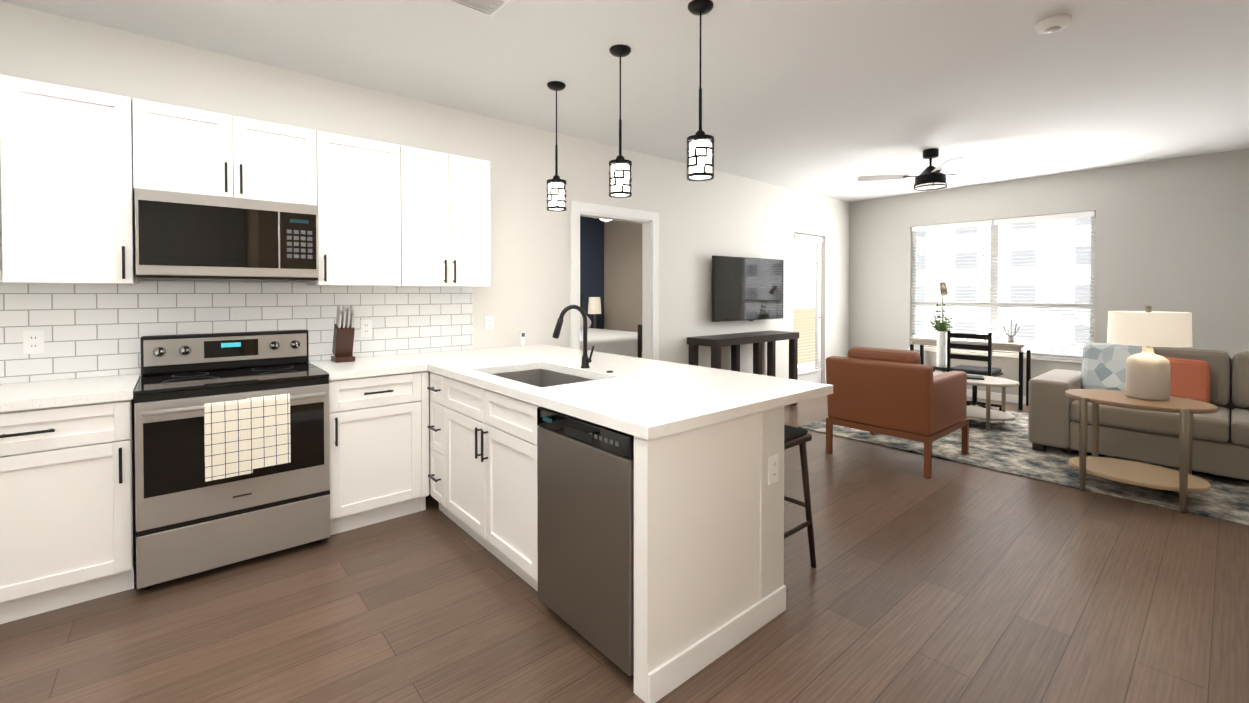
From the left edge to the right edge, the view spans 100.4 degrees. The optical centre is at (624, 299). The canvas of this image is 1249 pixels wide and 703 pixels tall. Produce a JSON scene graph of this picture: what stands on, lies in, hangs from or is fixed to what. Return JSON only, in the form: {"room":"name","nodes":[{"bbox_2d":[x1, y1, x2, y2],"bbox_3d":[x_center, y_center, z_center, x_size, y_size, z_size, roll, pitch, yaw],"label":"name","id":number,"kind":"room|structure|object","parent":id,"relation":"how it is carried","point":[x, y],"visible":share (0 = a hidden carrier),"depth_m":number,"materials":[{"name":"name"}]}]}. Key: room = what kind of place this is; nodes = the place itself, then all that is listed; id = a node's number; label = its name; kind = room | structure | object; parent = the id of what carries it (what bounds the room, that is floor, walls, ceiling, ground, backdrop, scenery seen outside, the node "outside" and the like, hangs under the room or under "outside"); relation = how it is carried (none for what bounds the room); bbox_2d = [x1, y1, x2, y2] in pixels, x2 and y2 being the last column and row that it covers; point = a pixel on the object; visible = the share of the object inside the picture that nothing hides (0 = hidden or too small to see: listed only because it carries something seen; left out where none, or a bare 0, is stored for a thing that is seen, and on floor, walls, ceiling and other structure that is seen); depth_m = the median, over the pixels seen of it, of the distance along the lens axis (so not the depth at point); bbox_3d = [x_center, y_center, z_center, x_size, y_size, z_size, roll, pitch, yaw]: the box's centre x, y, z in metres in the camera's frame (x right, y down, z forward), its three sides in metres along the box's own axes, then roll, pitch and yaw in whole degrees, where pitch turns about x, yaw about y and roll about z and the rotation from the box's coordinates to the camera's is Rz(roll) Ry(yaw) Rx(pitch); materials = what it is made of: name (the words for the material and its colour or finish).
{"room":"open-plan kitchen","nodes":[
{"label":"open-plan kitchen","id":0,"kind":"room"},
{"bbox_2d":[0,395,1248,702],"bbox_3d":[0.544,1.332,4.195,9.580,0.060,9.040,-1,1,-41],"label":"floor","id":1,"kind":"structure","parent":0,"point":[950,581],"depth_m":2.17,"materials":[{"name":"brown wood"}]},
{"bbox_2d":[0,399,135,623],"bbox_3d":[-2.663,0.886,2.349,0.672,0.879,0.617,-1,1,-41],"label":"base cabinet","id":2,"kind":"object","parent":1,"relation":"on","point":[68,537],"depth_m":2.21,"materials":[{"name":"white wood"}]},
{"bbox_2d":[0,375,139,410],"bbox_3d":[-2.728,0.426,2.278,0.871,0.040,0.632,-1,1,-41],"label":"countertop","id":3,"kind":"structure","parent":2,"relation":"on","point":[39,393],"depth_m":2.29,"materials":[{"name":"white stone"}]},
{"bbox_2d":[133,330,329,589],"bbox_3d":[-2.059,0.758,2.765,0.772,1.125,0.726,-1,1,-41],"label":"range","id":4,"kind":"object","parent":1,"relation":"on","point":[232,444],"visible":1,"depth_m":2.54,"materials":[{"name":"silver metal"}]},
{"bbox_2d":[329,371,419,534],"bbox_3d":[-1.608,0.875,3.253,0.547,0.879,0.617,-1,1,-41],"label":"base cabinet","id":5,"kind":"object","parent":1,"relation":"on","point":[416,419],"depth_m":3.00,"materials":[{"name":"white wood"}]},
{"bbox_2d":[308,355,427,378],"bbox_3d":[-1.608,0.413,3.237,0.531,0.040,0.632,-1,1,-41],"label":"countertop","id":6,"kind":"structure","parent":5,"relation":"on","point":[363,366],"depth_m":3.11,"materials":[{"name":"white stone"}]},
{"bbox_2d":[331,304,354,362],"bbox_3d":[-1.772,0.212,3.287,0.110,0.360,0.196,-1,1,-41],"label":"knife block","id":7,"kind":"object","parent":6,"relation":"on","point":[343,339],"visible":1,"depth_m":3.25,"materials":[{"name":"brown wood"}]},
{"bbox_2d":[428,371,439,509],"bbox_3d":[-0.852,0.874,3.276,0.630,0.879,0.289,-1,1,-41],"label":"base cabinet","id":8,"kind":"object","parent":1,"relation":"on","point":[433,380],"depth_m":3.14,"materials":[{"name":"white wood"}]},
{"bbox_2d":[440,367,651,591],"bbox_3d":[-0.462,0.880,2.820,0.630,0.879,1.030,-1,1,-41],"label":"base cabinet","id":9,"kind":"object","parent":1,"relation":"on","point":[488,438],"depth_m":2.55,"materials":[{"name":"white wood"}]},
{"bbox_2d":[404,344,832,442],"bbox_3d":[-0.314,0.416,3.052,1.195,0.040,2.597,-1,1,-41],"label":"countertop","id":10,"kind":"structure","parent":9,"relation":"on","point":[649,399],"depth_m":2.36,"materials":[{"name":"white stone"}]},
{"bbox_2d":[520,331,524,345],"bbox_3d":[-0.837,0.320,4.272,0.040,0.119,0.026,-1,1,-41],"label":"remote","id":11,"kind":"object","parent":10,"relation":"on","point":[522,338],"visible":1,"depth_m":4.26,"materials":[{"name":"white plastic"}]},
{"bbox_2d":[492,369,592,386],"bbox_3d":[-0.452,0.538,2.825,0.472,0.196,0.762,-1,1,-41],"label":"sink","id":12,"kind":"object","parent":10,"relation":"in","point":[536,377],"depth_m":3.14,"materials":[{"name":"silver metal"}]},
{"bbox_2d":[552,305,612,372],"bbox_3d":[-0.231,0.215,2.869,0.247,0.367,0.267,-1,1,-41],"label":"faucet","id":13,"kind":"object","parent":10,"relation":"on","point":[585,368],"depth_m":2.97,"materials":[{"name":"black metal"}]},
{"bbox_2d":[537,407,633,677],"bbox_3d":[0.055,0.890,2.182,0.614,0.867,0.602,-1,1,-41],"label":"dishwasher","id":14,"kind":"object","parent":1,"relation":"on","point":[585,509],"visible":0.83,"depth_m":1.93,"materials":[{"name":"silver metal"}]},
{"bbox_2d":[687,330,798,405],"bbox_3d":[1.387,0.840,5.925,1.560,0.880,0.400,-1,1,-41],"label":"console table","id":15,"kind":"object","parent":1,"relation":"on","point":[734,341],"visible":0.46,"depth_m":5.79,"materials":[{"name":"brown wood"}]},
{"bbox_2d":[784,425,815,567],"bbox_3d":[0.695,0.983,2.569,0.396,0.683,0.336,-1,1,-41],"label":"bar stool","id":16,"kind":"object","parent":1,"relation":"on","point":[796,436],"visible":0.29,"depth_m":2.56,"materials":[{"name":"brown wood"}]},
{"bbox_2d":[826,346,968,478],"bbox_3d":[2.273,0.846,4.354,0.898,0.909,0.800,-1,1,-41],"label":"armchair","id":17,"kind":"object","parent":1,"relation":"on","point":[905,394],"visible":0.98,"depth_m":4.04,"materials":[{"name":"brown leather"}]},
{"bbox_2d":[940,282,947,371],"bbox_3d":[3.954,0.528,6.487,0.225,1.488,0.180,-1,1,-41],"label":"floor lamp","id":18,"kind":"object","parent":1,"relation":"on","point":[943,290],"visible":0.42,"depth_m":6.41,"materials":[{"name":"beige metal"}]},
{"bbox_2d":[909,336,1031,409],"bbox_3d":[4.331,0.891,6.578,0.400,0.760,1.240,-1,1,-41],"label":"desk","id":19,"kind":"object","parent":1,"relation":"on","point":[1019,347],"visible":0.73,"depth_m":6.23,"materials":[{"name":"grey wood"}]},
{"bbox_2d":[982,330,993,340],"bbox_3d":[4.468,0.445,6.412,0.150,0.135,0.130,-1,1,-41],"label":"vase","id":20,"kind":"object","parent":19,"relation":"on","point":[985,332],"visible":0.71,"depth_m":6.39,"materials":[{"name":"white ceramic"}]},
{"bbox_2d":[1002,320,1019,342],"bbox_3d":[4.637,0.379,6.240,0.098,0.271,0.152,-1,1,-35],"label":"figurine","id":21,"kind":"object","parent":19,"relation":"on","point":[1011,338],"visible":1,"depth_m":6.23,"materials":[{"name":"grey ceramic"}]},
{"bbox_2d":[798,405,1248,525],"bbox_3d":[3.780,1.289,4.728,2.450,0.012,3.400,-1,1,-41],"label":"rug","id":22,"kind":"object","parent":1,"relation":"on","point":[1004,447],"visible":0.4,"depth_m":4.12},
{"bbox_2d":[932,366,950,371],"bbox_3d":[3.830,1.045,6.282,0.232,0.461,0.220,-1,1,-41],"label":"plant stand","id":23,"kind":"object","parent":22,"relation":"on","point":[939,368],"visible":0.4,"depth_m":6.23,"materials":[{"name":"brown wood"}]},
{"bbox_2d":[930,303,952,367],"bbox_3d":[3.832,0.430,6.287,0.252,0.768,0.245,-1,1,-41],"label":"plant","id":24,"kind":"object","parent":23,"relation":"on","point":[941,328],"visible":0.98,"depth_m":6.24,"materials":[{"name":"white ceramic"}]},
{"bbox_2d":[947,330,1002,410],"bbox_3d":[4.023,0.818,6.016,0.562,0.919,0.536,-1,1,-41],"label":"desk chair","id":25,"kind":"object","parent":22,"relation":"on","point":[989,370],"visible":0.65,"depth_m":5.88,"materials":[{"name":"black wood"}]},
{"bbox_2d":[933,372,1019,430],"bbox_3d":[3.569,1.051,5.440,0.620,0.470,0.900,-1,1,-41],"label":"coffee table","id":26,"kind":"object","parent":22,"relation":"on","point":[987,414],"visible":0.48,"depth_m":5.19,"materials":[{"name":"grey wood"}]},
{"bbox_2d":[967,375,983,379],"bbox_3d":[3.573,0.806,5.400,0.250,0.019,0.182,0,1,29],"label":"book","id":27,"kind":"object","parent":26,"relation":"on","point":[974,377],"visible":0.65,"depth_m":5.32,"materials":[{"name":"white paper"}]},
{"bbox_2d":[1028,343,1248,479],"bbox_3d":[4.546,0.839,3.904,0.950,0.933,2.260,-1,1,-41],"label":"sofa","id":28,"kind":"object","parent":22,"relation":"on","point":[1218,378],"visible":0.77,"depth_m":4.03,"materials":[{"name":"grey fabric"}]},
{"bbox_2d":[1065,388,1217,512],"bbox_3d":[3.480,0.991,3.545,0.600,0.640,0.740,-1,1,-41],"label":"side table","id":29,"kind":"object","parent":22,"relation":"on","point":[1183,481],"visible":0.96,"depth_m":3.47,"materials":[{"name":"beige wood"}]},
{"bbox_2d":[1107,306,1192,400],"bbox_3d":[3.558,0.355,3.538,0.410,0.628,0.410,-1,1,-41],"label":"table lamp","id":30,"kind":"object","parent":29,"relation":"on","point":[1148,371],"visible":1,"depth_m":3.44,"materials":[{"name":"ceramic"}]},
{"bbox_3d":[-0.869,1.265,6.620,4.150,0.012,3.278,-1,1,-41],"label":"carpet floor","id":31,"kind":"structure","parent":1,"relation":"on","visible":0},
{"bbox_2d":[580,293,637,356],"bbox_3d":[-0.689,0.584,7.554,1.590,1.350,2.020,-1,1,-41],"label":"bed","id":32,"kind":"object","parent":31,"relation":"on","point":[618,342],"visible":0.1,"depth_m":6.85,"materials":[{"name":"white fabric"}]},
{"bbox_2d":[638,325,641,357],"bbox_3d":[0.177,0.802,6.508,0.420,0.940,0.420,-1,1,-41],"label":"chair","id":33,"kind":"object","parent":31,"relation":"on","point":[639,341],"visible":0.19,"depth_m":6.75,"materials":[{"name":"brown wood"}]},
{"bbox_3d":[-0.410,0.882,8.827,0.485,0.720,0.455,-1,1,-41],"label":"nightstand","id":34,"kind":"object","parent":31,"relation":"on","visible":0},
{"bbox_2d":[588,297,600,327],"bbox_3d":[-0.503,0.242,8.762,0.230,0.560,0.230,-1,1,-41],"label":"lamp","id":35,"kind":"object","parent":34,"relation":"on","point":[594,306],"visible":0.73,"depth_m":8.68,"materials":[{"name":"white fabric"}]},
{"bbox_2d":[0,1,1248,395],"bbox_3d":[0.544,-0.068,4.177,9.580,2.740,9.040,-1,1,-41],"label":"wall","id":36,"kind":"structure","parent":0,"point":[1172,235],"depth_m":5.30,"materials":[{"name":"white paint"}]},
{"bbox_2d":[0,75,27,286],"bbox_3d":[-2.959,-0.523,2.255,0.506,0.900,0.347,-1,1,-41],"label":"upper cabinet","id":37,"kind":"object","parent":36,"relation":"attached to","point":[13,241],"depth_m":2.27,"materials":[{"name":"white wood"}]},
{"bbox_2d":[24,79,139,286],"bbox_3d":[-2.677,-0.526,2.497,0.477,0.900,0.347,-1,1,-41],"label":"upper cabinet","id":38,"kind":"object","parent":36,"relation":"attached to","point":[80,144],"depth_m":2.41,"materials":[{"name":"white wood"}]},
{"bbox_2d":[136,99,319,206],"bbox_3d":[-2.198,-0.762,2.904,0.778,0.438,0.347,-1,1,-41],"label":"upper cabinet","id":39,"kind":"object","parent":36,"relation":"attached to","point":[179,149],"depth_m":2.74,"materials":[{"name":"white wood"}]},
{"bbox_2d":[135,188,318,280],"bbox_3d":[-2.176,-0.324,2.888,0.768,0.429,0.404,-1,1,-41],"label":"microwave","id":40,"kind":"object","parent":39,"relation":"attached to","point":[184,236],"visible":1,"depth_m":2.70,"materials":[{"name":"silver plastic"}]},
{"bbox_2d":[0,281,472,383],"bbox_3d":[-2.217,0.181,3.123,2.750,0.570,0.008,-1,1,-41],"label":"backsplash","id":41,"kind":"structure","parent":36,"relation":"attached to","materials":[{"name":"tile"}]},
{"bbox_2d":[304,131,415,286],"bbox_3d":[-1.699,-0.537,3.334,0.528,0.900,0.347,-1,1,-41],"label":"upper cabinet","id":42,"kind":"object","parent":36,"relation":"attached to","point":[367,236],"depth_m":3.21,"materials":[{"name":"white wood"}]},
{"bbox_2d":[412,148,490,286],"bbox_3d":[-1.332,-0.541,3.649,0.679,0.900,0.347,-1,1,-41],"label":"upper cabinet","id":43,"kind":"object","parent":36,"relation":"attached to","point":[451,193],"depth_m":3.55,"materials":[{"name":"white wood"}]},
{"bbox_2d":[571,201,658,359],"bbox_3d":[-0.102,0.206,5.011,1.080,2.170,0.138,-1,1,-41],"label":"door frame","id":44,"kind":"structure","parent":36,"relation":"attached to","point":[649,220],"depth_m":5.25,"materials":[{"name":"white wood"}]},
{"bbox_2d":[712,255,783,321],"bbox_3d":[1.459,-0.118,6.167,1.270,0.747,0.164,-1,1,-41],"label":"wall-mounted tv","id":45,"kind":"object","parent":36,"relation":"attached to","point":[746,288],"visible":1,"depth_m":6.08,"materials":[{"name":"black plastic"}]},
{"bbox_2d":[793,234,822,374],"bbox_3d":[2.560,0.072,7.267,0.720,1.900,0.053,-1,1,-41],"label":"blinds","id":46,"kind":"object","parent":36,"relation":"attached to","point":[806,238],"visible":0.81,"depth_m":7.23,"materials":[{"name":"white plastic"}]},
{"bbox_2d":[794,233,822,382],"bbox_3d":[2.547,0.177,7.283,0.834,2.164,0.103,-1,1,-41],"label":"patio door","id":47,"kind":"structure","parent":36,"relation":"in","point":[815,376],"depth_m":7.51,"materials":[{"name":"white wood"}]},
{"bbox_2d":[967,389,1025,403],"bbox_3d":[5.191,1.230,5.936,0.013,0.100,5.400,-1,1,-41],"label":"baseboard","id":48,"kind":"structure","parent":36,"relation":"attached to","point":[1010,398],"depth_m":6.53,"materials":[{"name":"white wood"}]},
{"bbox_2d":[908,211,1095,362],"bbox_3d":[4.676,-0.147,6.600,0.130,1.725,1.965,-1,1,-41],"label":"living room window","id":49,"kind":"structure","parent":36,"relation":"in","point":[993,304],"depth_m":6.47,"materials":[{"name":"white plastic"}]},
{"bbox_2d":[0,0,1248,201],"bbox_3d":[0.544,-1.468,4.159,9.580,0.060,9.040,-1,1,-41],"label":"ceiling","id":50,"kind":"structure","parent":0,"point":[832,98],"depth_m":3.24,"materials":[{"name":"white paint"}]},
{"bbox_2d":[448,0,510,16],"bbox_3d":[-0.741,-1.406,2.401,0.380,0.016,0.200,-1,1,-41],"label":"ceiling vent","id":51,"kind":"object","parent":50,"relation":"in","point":[491,8],"visible":1,"depth_m":2.48,"materials":[{"name":"white plastic"}]},
{"bbox_2d":[547,81,566,211],"bbox_3d":[-0.453,-1.012,3.469,0.132,0.832,0.132,-1,1,-41],"label":"pendant light","id":52,"kind":"object","parent":50,"relation":"hanging from","point":[556,196],"visible":1,"depth_m":3.44,"materials":[{"name":"black metal"}]},
{"bbox_2d":[609,44,631,197],"bbox_3d":[-0.024,-1.006,2.967,0.132,0.832,0.132,-1,1,-41],"label":"pendant light","id":53,"kind":"object","parent":50,"relation":"hanging from","point":[620,179],"visible":1,"depth_m":2.94,"materials":[{"name":"black metal"}]},
{"bbox_2d":[687,0,713,180],"bbox_3d":[0.366,-1.000,2.512,0.132,0.832,0.132,-1,1,-41],"label":"pendant light","id":54,"kind":"object","parent":50,"relation":"hanging from","point":[699,164],"visible":1,"depth_m":2.48,"materials":[{"name":"black metal"}]},
{"bbox_2d":[857,148,1009,190],"bbox_3d":[2.975,-1.263,5.059,0.996,0.372,0.996,0,1,-31],"label":"ceiling fan","id":55,"kind":"object","parent":50,"relation":"hanging from","point":[930,177],"visible":1,"depth_m":5.01,"materials":[{"name":"black metal"}]},
{"bbox_2d":[1035,14,1070,33],"bbox_3d":[2.186,-1.397,2.657,0.144,0.042,0.144,-1,1,-41],"label":"smoke detector","id":56,"kind":"object","parent":50,"relation":"attached to","point":[1052,24],"visible":1,"depth_m":2.62,"materials":[{"name":"white plastic"}]},
{"label":"outside","id":57,"kind":"structure","parent":0,"visible":0},
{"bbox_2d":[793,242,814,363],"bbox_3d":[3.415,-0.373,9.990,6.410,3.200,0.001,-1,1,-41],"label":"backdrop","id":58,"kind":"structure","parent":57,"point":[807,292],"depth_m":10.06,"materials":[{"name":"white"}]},
{"bbox_2d":[798,217,1090,371],"bbox_3d":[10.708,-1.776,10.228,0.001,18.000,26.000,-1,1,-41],"label":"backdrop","id":59,"kind":"structure","parent":57,"point":[931,240],"depth_m":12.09,"materials":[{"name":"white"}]}
]}

